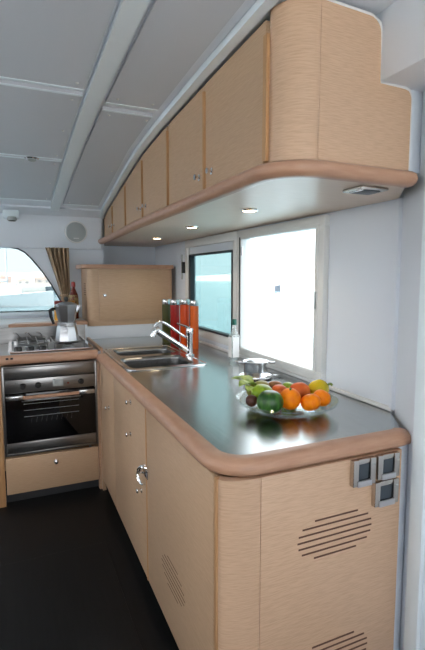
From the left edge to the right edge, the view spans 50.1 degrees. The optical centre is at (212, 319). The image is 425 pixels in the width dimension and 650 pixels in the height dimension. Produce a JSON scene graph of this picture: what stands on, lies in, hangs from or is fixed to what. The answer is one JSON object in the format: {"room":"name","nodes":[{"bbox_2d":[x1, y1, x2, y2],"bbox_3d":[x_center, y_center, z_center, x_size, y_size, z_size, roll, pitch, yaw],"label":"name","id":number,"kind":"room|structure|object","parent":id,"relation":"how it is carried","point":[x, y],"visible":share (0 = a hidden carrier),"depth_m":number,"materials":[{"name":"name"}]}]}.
{"room":"ship interior","nodes":[
{"label":"ship interior","id":0,"kind":"room"},
{"bbox_2d":[8,324,90,446],"bbox_3d":[-2.511,0.596,3.223,3.120,1.050,0.509,-2,6,-23],"label":"wall","id":1,"kind":"structure","parent":0,"point":[86,329],"depth_m":3.56,"materials":[{"name":"white"}]},
{"bbox_2d":[0,317,83,327],"bbox_3d":[-1.586,0.022,3.549,1.120,0.024,0.502,-2,6,-23],"label":"ledge","id":2,"kind":"object","parent":1,"relation":"on","point":[4,323],"visible":0.52,"depth_m":3.61,"materials":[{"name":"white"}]},
{"bbox_2d":[54,301,62,320],"bbox_3d":[-1.224,-0.075,3.623,0.072,0.154,0.072,-2,6,-23],"label":"jar","id":3,"kind":"object","parent":2,"relation":"on","point":[55,302],"visible":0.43,"depth_m":3.59,"materials":[{"name":"orange"}]},
{"bbox_2d":[69,282,78,318],"bbox_3d":[-1.147,-0.164,3.757,0.080,0.304,0.080,-2,6,-23],"label":"bottle","id":4,"kind":"object","parent":2,"relation":"on","point":[73,295],"visible":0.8,"depth_m":3.73,"materials":[{"name":"red glass"}]},
{"bbox_2d":[0,325,84,343],"bbox_3d":[-1.279,0.104,3.429,0.620,0.116,0.008,-2,6,-23],"label":"backsplash","id":5,"kind":"structure","parent":1,"relation":"attached to","point":[6,334],"depth_m":3.39,"materials":[{"name":"paint"}]},
{"bbox_2d":[8,320,87,327],"bbox_3d":[-1.255,0.028,3.486,0.564,0.024,0.122,-2,6,-23],"label":"ledge","id":6,"kind":"object","parent":1,"relation":"on","point":[78,322],"visible":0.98,"depth_m":3.42,"materials":[{"name":"brown wood"}]},
{"bbox_2d":[0,219,102,318],"bbox_3d":[-2.519,0.098,3.477,3.345,1.990,0.040,-2,6,-23],"label":"wall","id":7,"kind":"structure","parent":0,"point":[40,256],"depth_m":3.97,"materials":[{"name":"white paint"}]},
{"bbox_2d":[2,209,18,220],"bbox_3d":[-1.615,-0.834,3.644,0.120,0.087,0.122,-2,6,-23],"label":"ceiling lamp","id":8,"kind":"object","parent":7,"relation":"attached to","point":[10,215],"visible":1,"depth_m":3.60,"materials":[{"name":"white plastic"}]},
{"bbox_2d":[0,248,60,315],"bbox_3d":[-2.477,-0.286,3.433,2.621,0.574,0.046,-2,6,-23],"label":"window","id":9,"kind":"structure","parent":7,"relation":"in","point":[34,312],"depth_m":3.84,"materials":[{"name":"black rubber"}]},
{"bbox_2d":[0,204,100,249],"bbox_3d":[-2.488,-0.721,3.300,3.327,0.345,0.160,-2,6,-23],"label":"trim","id":10,"kind":"structure","parent":7,"relation":"attached to","point":[37,227],"depth_m":3.81,"materials":[{"name":"white"}]},
{"bbox_2d":[45,247,69,300],"bbox_3d":[-1.305,-0.330,3.874,0.207,0.565,0.068,-2,6,-23],"label":"curtain","id":11,"kind":"object","parent":7,"relation":"hanging from","point":[58,257],"visible":0.73,"depth_m":3.86,"materials":[{"name":"brown fabric"}]},
{"bbox_2d":[64,221,86,242],"bbox_3d":[-1.173,-0.755,3.909,0.190,0.190,0.020,-2,6,-23],"label":"speaker","id":12,"kind":"object","parent":7,"relation":"attached to","point":[74,231],"visible":1,"depth_m":3.90},
{"bbox_2d":[99,0,278,218],"bbox_3d":[0.060,-0.784,1.495,0.070,0.285,5.421,-2,6,-23],"label":"trim","id":13,"kind":"structure","parent":7,"relation":"attached to","point":[259,9],"depth_m":1.69,"materials":[{"name":"white"}]},
{"bbox_2d":[0,471,178,649],"bbox_3d":[-1.147,1.336,1.328,4.050,0.050,5.700,-2,6,-23],"label":"floor","id":14,"kind":"structure","parent":0,"point":[31,528],"depth_m":2.50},
{"bbox_2d":[0,339,101,507],"bbox_3d":[-1.153,0.653,3.166,0.667,0.946,0.671,-2,6,-23],"label":"base cabinet","id":15,"kind":"object","parent":14,"relation":"on","point":[49,469],"visible":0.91,"depth_m":2.90,"materials":[{"name":"brown wood"}]},
{"bbox_2d":[1,359,98,457],"bbox_3d":[-1.122,0.531,3.124,0.567,0.562,0.610,-2,6,-23],"label":"oven","id":16,"kind":"object","parent":15,"relation":"in","point":[49,406],"visible":1,"depth_m":2.87,"materials":[{"name":"black"}]},
{"bbox_2d":[6,479,98,502],"bbox_3d":[-1.016,1.106,3.016,0.637,0.074,0.025,-2,6,-23],"label":"baseboard","id":17,"kind":"structure","parent":14,"relation":"on","point":[71,487],"depth_m":2.99,"materials":[{"name":"grey"}]},
{"bbox_2d":[91,363,115,505],"bbox_3d":[-0.448,0.678,3.301,0.811,0.870,1.143,-2,6,-23],"label":"base cabinet","id":18,"kind":"object","parent":14,"relation":"on","point":[106,379],"visible":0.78,"depth_m":2.81,"materials":[{"name":"brown wood"}]},
{"bbox_2d":[87,336,410,476],"bbox_3d":[-0.142,0.269,2.585,0.820,0.079,2.660,-2,6,-23],"label":"countertop","id":19,"kind":"structure","parent":18,"relation":"on","point":[206,410],"depth_m":1.62,"materials":[{"name":"metal"}]},
{"bbox_2d":[8,332,92,354],"bbox_3d":[-1.136,0.145,3.167,0.520,0.108,0.510,-2,6,-23],"label":"cooktop","id":20,"kind":"object","parent":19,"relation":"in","point":[39,345],"visible":0.89,"depth_m":3.06,"materials":[{"name":"silver metal"}]},
{"bbox_2d":[12,341,86,350],"bbox_3d":[-1.136,0.191,3.172,0.482,0.015,0.472,-2,6,-23],"label":"tray","id":21,"kind":"object","parent":20,"relation":"on","point":[75,346],"depth_m":3.08,"materials":[{"name":"metal"}]},
{"bbox_2d":[48,297,80,341],"bbox_3d":[-0.996,-0.008,3.090,0.167,0.302,0.160,2,6,19],"label":"moka pot","id":22,"kind":"object","parent":20,"relation":"on","point":[66,311],"visible":1,"depth_m":3.04,"materials":[{"name":"silver metal"}]},
{"bbox_2d":[103,345,206,370],"bbox_3d":[-0.390,0.310,2.886,0.470,0.170,0.776,-2,6,-23],"label":"sink","id":23,"kind":"object","parent":19,"relation":"in","point":[142,358],"visible":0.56,"depth_m":2.90,"materials":[{"name":"metal"}]},
{"bbox_2d":[162,299,170,341],"bbox_3d":[-0.354,0.004,3.513,0.072,0.330,0.072,-2,6,-23],"label":"canister","id":24,"kind":"object","parent":19,"relation":"on","point":[165,302],"visible":0.77,"depth_m":3.48,"materials":[{"name":"green glass"}]},
{"bbox_2d":[150,321,193,355],"bbox_3d":[-0.254,0.117,2.872,0.286,0.231,0.061,-2,6,-18],"label":"faucet","id":25,"kind":"object","parent":19,"relation":"on","point":[156,330],"visible":0.98,"depth_m":2.88,"materials":[{"name":"silver metal"}]},
{"bbox_2d":[170,299,179,344],"bbox_3d":[-0.278,0.015,3.372,0.070,0.335,0.070,-2,6,-23],"label":"canister","id":26,"kind":"object","parent":19,"relation":"on","point":[174,303],"visible":0.83,"depth_m":3.34,"materials":[{"name":"red"}]},
{"bbox_2d":[180,299,189,346],"bbox_3d":[-0.198,0.022,3.249,0.070,0.345,0.070,-2,6,-23],"label":"canister","id":27,"kind":"object","parent":19,"relation":"on","point":[184,303],"visible":0.74,"depth_m":3.22,"materials":[{"name":"brown"}]},
{"bbox_2d":[190,300,198,348],"bbox_3d":[-0.127,0.031,3.182,0.062,0.340,0.062,-2,6,-23],"label":"canister","id":28,"kind":"object","parent":19,"relation":"on","point":[194,304],"visible":0.92,"depth_m":3.16,"materials":[{"name":"orange glass"}]},
{"bbox_2d":[228,319,238,357],"bbox_3d":[0.128,0.122,2.699,0.053,0.255,0.054,-2,6,-23],"label":"oil bottle","id":29,"kind":"object","parent":19,"relation":"on","point":[234,321],"visible":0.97,"depth_m":2.68,"materials":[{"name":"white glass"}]},
{"bbox_2d":[234,358,282,379],"bbox_3d":[0.231,0.244,2.309,0.208,0.089,0.172,-5,8,-42],"label":"steel pot","id":30,"kind":"object","parent":19,"relation":"on","point":[256,368],"visible":0.9,"depth_m":2.25,"materials":[{"name":"silver metal"}]},
{"bbox_2d":[239,373,282,379],"bbox_3d":[0.240,0.282,2.310,0.221,0.012,0.172,-2,6,-23],"label":"tray","id":31,"kind":"object","parent":19,"relation":"on","point":[263,376],"depth_m":2.25,"materials":[{"name":"metal"}]},
{"bbox_3d":[0.281,0.320,1.734,0.388,0.051,0.388,-2,6,-23],"label":"fruit bowl","id":32,"kind":"object","parent":19,"relation":"on","visible":0},
{"bbox_2d":[231,375,256,392],"bbox_3d":[0.144,0.254,1.799,0.115,0.049,0.170,-2,6,-23],"label":"leaf sprig","id":33,"kind":"object","parent":32,"relation":"in","point":[244,379],"visible":0.88,"depth_m":1.81,"materials":[{"name":"green plant"}]},
{"bbox_2d":[245,395,256,406],"bbox_3d":[0.145,0.301,1.697,0.046,0.044,0.046,-2,6,-23],"label":"fig","id":34,"kind":"object","parent":32,"relation":"in","point":[251,400],"visible":0.95,"depth_m":1.68,"materials":[{"name":"brown food"}]},
{"bbox_2d":[246,380,268,394],"bbox_3d":[0.183,0.280,1.839,0.101,0.070,0.080,-2,6,-23],"label":"mango","id":35,"kind":"object","parent":32,"relation":"in","point":[260,381],"visible":0.28,"depth_m":1.82,"materials":[{"name":"green food"}]},
{"bbox_2d":[251,384,272,397],"bbox_3d":[0.193,0.282,1.743,0.095,0.073,0.079,-2,6,-23],"label":"lime","id":36,"kind":"object","parent":32,"relation":"in","point":[259,388],"visible":0.46,"depth_m":1.72,"materials":[{"name":"green food"}]},
{"bbox_2d":[257,390,283,413],"bbox_3d":[0.209,0.298,1.651,0.100,0.082,0.097,-2,6,-23],"label":"melon","id":37,"kind":"object","parent":32,"relation":"in","point":[268,401],"visible":1,"depth_m":1.62,"materials":[{"name":"green food"}]},
{"bbox_2d":[269,381,281,387],"bbox_3d":[0.255,0.282,1.870,0.079,0.066,0.070,-2,6,-23],"label":"kiwi","id":38,"kind":"object","parent":32,"relation":"in","point":[272,383],"visible":0.26,"depth_m":1.85,"materials":[{"name":"brown food"}]},
{"bbox_2d":[272,384,285,392],"bbox_3d":[0.259,0.283,1.762,0.070,0.064,0.070,-2,6,-23],"label":"peach","id":39,"kind":"object","parent":32,"relation":"in","point":[279,388],"visible":0.44,"depth_m":1.74,"materials":[{"name":"food"}]},
{"bbox_2d":[282,382,292,387],"bbox_3d":[0.313,0.284,1.868,0.072,0.059,0.066,-2,6,-23],"label":"lime","id":40,"kind":"object","parent":32,"relation":"in","point":[286,384],"visible":0.25,"depth_m":1.85,"materials":[{"name":"green food"}]},
{"bbox_2d":[280,388,300,409],"bbox_3d":[0.286,0.289,1.681,0.082,0.084,0.082,-2,6,-23],"label":"orange","id":41,"kind":"object","parent":32,"relation":"in","point":[291,396],"visible":0.93,"depth_m":1.65,"materials":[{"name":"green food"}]},
{"bbox_2d":[290,382,309,398],"bbox_3d":[0.341,0.281,1.783,0.085,0.076,0.078,-2,6,-23],"label":"peach","id":42,"kind":"object","parent":32,"relation":"in","point":[302,388],"visible":0.5,"depth_m":1.75,"materials":[{"name":"orange food"}]},
{"bbox_2d":[301,394,320,410],"bbox_3d":[0.361,0.302,1.671,0.075,0.066,0.070,-2,6,-23],"label":"orange","id":43,"kind":"object","parent":32,"relation":"in","point":[309,402],"visible":1,"depth_m":1.65,"materials":[{"name":"orange food"}]},
{"bbox_2d":[308,379,332,393],"bbox_3d":[0.420,0.273,1.804,0.094,0.077,0.078,-5,7,-39],"label":"pepper","id":44,"kind":"object","parent":32,"relation":"in","point":[317,384],"visible":0.67,"depth_m":1.78,"materials":[{"name":"yellow food"}]},
{"bbox_2d":[313,389,330,406],"bbox_3d":[0.412,0.294,1.714,0.069,0.064,0.066,-2,6,-23],"label":"orange","id":45,"kind":"object","parent":32,"relation":"in","point":[325,397],"visible":0.7,"depth_m":1.69,"materials":[{"name":"orange food"}]},
{"bbox_2d":[113,377,148,580],"bbox_3d":[-0.077,0.724,2.436,0.825,0.789,0.733,-2,6,-23],"label":"base cabinet","id":46,"kind":"object","parent":14,"relation":"on","point":[129,414],"depth_m":2.23,"materials":[{"name":"brown wood"}]},
{"bbox_2d":[146,410,401,649],"bbox_3d":[0.235,0.828,1.776,0.787,0.872,0.815,-2,6,-23],"label":"base cabinet","id":47,"kind":"object","parent":14,"relation":"on","point":[299,558],"depth_m":1.40,"materials":[{"name":"brown wood"}]},
{"bbox_2d":[102,218,104,263],"bbox_3d":[-1.028,-0.084,4.250,0.020,2.200,0.210,-2,6,-23],"label":"wall","id":48,"kind":"structure","parent":0,"point":[103,218],"depth_m":4.09,"materials":[{"name":"white paint"}]},
{"bbox_2d":[87,323,161,446],"bbox_3d":[-0.732,0.531,4.033,0.768,1.020,0.355,-2,6,-23],"label":"wall","id":49,"kind":"structure","parent":0,"point":[132,330],"depth_m":3.78,"materials":[{"name":"white paint"}]},
{"bbox_2d":[76,264,173,325],"bbox_3d":[-0.756,-0.225,3.935,0.768,0.498,0.397,-2,6,-23],"label":"wall cabinet","id":50,"kind":"object","parent":49,"relation":"on","point":[112,294],"visible":0.99,"depth_m":3.77,"materials":[{"name":"brown wood"}]},
{"bbox_2d":[104,246,154,264],"bbox_3d":[-0.845,-0.108,4.498,0.555,2.200,0.100,-2,6,-23],"label":"wall","id":51,"kind":"structure","parent":0,"point":[117,255],"depth_m":4.41,"materials":[{"name":"white paint"}]},
{"bbox_2d":[0,0,396,217],"bbox_3d":[-1.236,-0.780,1.135,3.900,0.314,5.800,-2,6,-23],"label":"ceiling","id":52,"kind":"structure","parent":0,"point":[375,7],"depth_m":1.76,"materials":[{"name":"white paint"}]},
{"bbox_2d":[0,154,61,201],"bbox_3d":[-1.641,-0.909,2.855,1.240,0.115,0.915,-2,6,-23],"label":"ceiling panel","id":53,"kind":"object","parent":52,"relation":"attached to","point":[20,178],"visible":0.99,"depth_m":2.96,"materials":[{"name":"white"}]},
{"bbox_2d":[24,156,38,161],"bbox_3d":[-1.035,-0.918,2.604,0.080,0.018,0.080,-2,6,-23],"label":"ceiling lamp","id":54,"kind":"object","parent":53,"relation":"attached to","point":[29,158],"visible":1,"depth_m":2.58,"materials":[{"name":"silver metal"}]},
{"bbox_2d":[0,79,82,159],"bbox_3d":[-1.272,-0.907,2.008,1.240,0.076,0.875,-2,6,-23],"label":"ceiling panel","id":55,"kind":"object","parent":52,"relation":"attached to","point":[37,121],"visible":1,"depth_m":2.09,"materials":[{"name":"white"}]},
{"bbox_2d":[0,0,116,90],"bbox_3d":[-0.751,-0.833,0.816,1.240,0.042,1.640,-2,6,-23],"label":"ceiling panel","id":56,"kind":"object","parent":52,"relation":"attached to","point":[54,43],"visible":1,"depth_m":1.44,"materials":[{"name":"white"}]},
{"bbox_2d":[50,0,149,210],"bbox_3d":[-0.250,-0.775,1.349,0.067,0.270,5.400,-2,6,-23],"label":"trim","id":57,"kind":"structure","parent":52,"relation":"attached to","point":[129,13],"depth_m":1.70,"materials":[{"name":"white paint"}]},
{"bbox_2d":[63,106,152,206],"bbox_3d":[-0.710,-0.934,2.864,0.275,0.182,1.760,-2,6,-23],"label":"ceiling panel","id":58,"kind":"object","parent":52,"relation":"attached to","point":[114,131],"visible":1,"depth_m":2.57,"materials":[{"name":"white"}]},
{"bbox_2d":[105,0,244,110],"bbox_3d":[0.176,-0.829,0.779,0.228,0.047,2.630,-2,6,-23],"label":"ceiling panel","id":59,"kind":"object","parent":52,"relation":"attached to","point":[172,36],"visible":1,"depth_m":1.50,"materials":[{"name":"white"}]},
{"bbox_2d":[155,192,402,416],"bbox_3d":[0.048,0.022,3.182,0.022,2.200,3.240,-2,6,-23],"label":"wall","id":60,"kind":"structure","parent":0,"point":[362,238],"depth_m":1.88,"materials":[{"name":"white paint"}]},
{"bbox_2d":[181,231,237,346],"bbox_3d":[-0.030,-0.228,3.285,0.061,0.733,0.966,-3,6,-25],"label":"window","id":61,"kind":"structure","parent":60,"relation":"in","point":[187,267],"depth_m":3.17,"materials":[{"name":"white"}]},
{"bbox_2d":[98,159,417,246],"bbox_3d":[-0.200,-0.576,2.838,0.656,0.047,3.350,-2,6,-23],"label":"shelf","id":62,"kind":"object","parent":60,"relation":"attached to","point":[283,190],"visible":1,"depth_m":1.67,"materials":[{"name":"brown wood"}]},
{"bbox_2d":[104,183,125,236],"bbox_3d":[-0.550,-0.842,3.657,0.543,0.317,0.998,-2,6,-23],"label":"wall cabinet","id":63,"kind":"object","parent":62,"relation":"on","point":[115,217],"visible":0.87,"depth_m":3.42,"materials":[{"name":"brown wood"}]},
{"bbox_2d":[125,126,168,224],"bbox_3d":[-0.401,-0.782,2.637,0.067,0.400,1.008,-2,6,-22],"label":"wall cabinet","id":64,"kind":"object","parent":62,"relation":"on","point":[147,186],"visible":0.86,"depth_m":2.47,"materials":[{"name":"brown wood"}]},
{"bbox_2d":[241,208,257,211],"bbox_3d":[0.157,-0.464,1.932,0.076,0.008,0.076,-2,6,-23],"label":"recessed light","id":65,"kind":"object","parent":62,"relation":"attached to","point":[249,209],"visible":1,"depth_m":1.91,"materials":[{"name":"silver metal"}]},
{"bbox_2d":[168,0,412,204],"bbox_3d":[0.079,-0.706,1.660,1.130,0.439,0.392,6,8,45],"label":"wall cabinet","id":66,"kind":"object","parent":62,"relation":"on","point":[306,83],"visible":0.93,"depth_m":1.32,"materials":[{"name":"brown wood"}]},
{"bbox_2d":[343,185,388,194],"bbox_3d":[0.489,-0.414,1.457,0.110,0.014,0.090,-2,6,-23],"label":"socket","id":67,"kind":"object","parent":62,"relation":"attached to","point":[361,189],"visible":1,"depth_m":1.43,"materials":[{"name":"silver metal"}]},
{"bbox_2d":[237,215,329,381],"bbox_3d":[0.333,-0.128,2.437,0.066,0.755,0.858,-2,6,-23],"label":"window","id":68,"kind":"structure","parent":60,"relation":"in","point":[320,224],"depth_m":2.17,"materials":[{"name":"plastic"},{"name":"painted metal"}]},
{"bbox_2d":[199,340,393,411],"bbox_3d":[0.186,0.227,2.836,0.016,0.017,2.458,-2,6,-23],"label":"trim","id":69,"kind":"structure","parent":60,"relation":"attached to","point":[363,399],"depth_m":2.03,"materials":[{"name":"white plastic"}]},
{"bbox_2d":[389,198,402,409],"bbox_3d":[0.679,-0.051,1.679,0.015,0.780,0.023,-2,6,-23],"label":"trim","id":70,"kind":"structure","parent":60,"relation":"attached to","point":[399,206],"depth_m":1.68,"materials":[{"name":"white paint"}]},
{"bbox_2d":[394,90,424,649],"bbox_3d":[1.277,0.281,0.567,0.430,2.200,2.562,-2,6,-23],"label":"wall","id":71,"kind":"structure","parent":0,"point":[413,197],"depth_m":1.53,"materials":[{"name":"white"}]},
{"bbox_2d":[376,0,424,91],"bbox_3d":[1.235,-0.732,0.371,0.583,0.246,2.420,-2,6,-23],"label":"trim","id":72,"kind":"structure","parent":71,"relation":"attached to","point":[403,21],"depth_m":1.27,"materials":[{"name":"white paint"}]},
{"bbox_2d":[393,445,407,649],"bbox_3d":[0.623,0.849,1.574,0.050,0.870,0.042,-2,6,-23],"label":"trim","id":73,"kind":"structure","parent":71,"relation":"attached to","point":[404,458],"depth_m":1.55,"materials":[{"name":"white"}]},
{"bbox_2d":[404,185,424,649],"bbox_3d":[0.658,0.291,1.425,0.020,2.010,0.050,-2,6,-23],"label":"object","id":74,"kind":"structure","parent":71,"relation":"attached to","point":[416,544],"depth_m":1.44,"materials":[{"name":"white paint"}]},
{"bbox_2d":[410,90,422,174],"bbox_3d":[0.671,-0.591,1.458,0.142,0.248,0.032,-2,6,-23],"label":"trim","id":75,"kind":"structure","parent":71,"relation":"attached to","point":[417,96],"depth_m":1.43,"materials":[{"name":"white paint"}]},
{"label":"outside","id":76,"kind":"structure","parent":0,"visible":0},
{"bbox_2d":[0,272,291,281],"bbox_3d":[-84.073,-18.395,191.556,240.000,3.963,60.000,-2,6,-23],"label":"hills","id":77,"kind":"structure","parent":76,"point":[15,276],"depth_m":200.83,"materials":[{"name":"white"}]},
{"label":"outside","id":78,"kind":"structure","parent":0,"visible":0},
{"bbox_2d":[0,285,50,291],"bbox_3d":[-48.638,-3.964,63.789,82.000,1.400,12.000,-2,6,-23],"label":"quay","id":79,"kind":"object","parent":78,"point":[32,288],"visible":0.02,"depth_m":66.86,"materials":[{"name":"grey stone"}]},
{"bbox_2d":[0,274,11,285],"bbox_3d":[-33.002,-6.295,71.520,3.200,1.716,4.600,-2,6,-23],"label":"house","id":80,"kind":"structure","parent":79,"relation":"on","point":[2,276],"depth_m":69.85,"materials":[{"name":"beige"}]},
{"bbox_2d":[17,278,29,285],"bbox_3d":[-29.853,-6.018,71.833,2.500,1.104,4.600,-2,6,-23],"label":"house","id":81,"kind":"structure","parent":79,"relation":"on","point":[20,282],"depth_m":69.98,"materials":[{"name":"white"}]},
{"bbox_2d":[34,276,49,284],"bbox_3d":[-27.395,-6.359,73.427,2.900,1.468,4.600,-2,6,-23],"label":"house","id":82,"kind":"structure","parent":79,"relation":"on","point":[41,280],"depth_m":71.52,"materials":[{"name":"beige"}]},
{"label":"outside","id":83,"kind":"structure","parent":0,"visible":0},
{"bbox_3d":[121.046,-58.293,609.382,208.000,2.100,35.000,-2,6,-23],"label":"quay","id":84,"kind":"object","parent":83,"visible":0},
{"bbox_2d":[305,268,314,275],"bbox_3d":[133.675,-65.010,614.810,20.600,10.200,12.600,-2,6,-23],"label":"house","id":85,"kind":"structure","parent":84,"relation":"on","point":[310,271],"depth_m":608.26,"materials":[{"name":"white"}]},
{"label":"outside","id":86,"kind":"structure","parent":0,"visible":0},
{"bbox_2d":[0,277,313,366],"bbox_3d":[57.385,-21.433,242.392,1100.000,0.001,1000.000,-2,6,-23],"label":"sea","id":87,"kind":"structure","parent":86,"point":[214,297],"depth_m":31.75,"materials":[{"name":"liquid"}]},
{"bbox_2d":[0,248,53,306],"bbox_3d":[-16.426,-5.546,36.104,7.000,9.000,2.092,-2,6,-23],"label":"boat","id":88,"kind":"object","parent":87,"relation":"on","point":[9,297],"visible":0.88,"depth_m":36.32,"materials":[{"name":"white"}]},
{"bbox_2d":[45,286,54,292],"bbox_3d":[-21.943,-5.638,65.474,4.000,3.400,1.195,-2,6,-23],"label":"boat","id":89,"kind":"object","parent":87,"relation":"on","point":[47,288],"visible":0.04,"depth_m":64.64,"materials":[{"name":"grey"}]},
{"bbox_2d":[274,277,280,290],"bbox_3d":[10.400,-5.567,70.908,1.600,2.189,0.478,-2,6,-23],"label":"boat","id":90,"kind":"object","parent":87,"relation":"on","point":[277,287],"visible":0.88,"depth_m":70.72,"materials":[{"name":"grey"}]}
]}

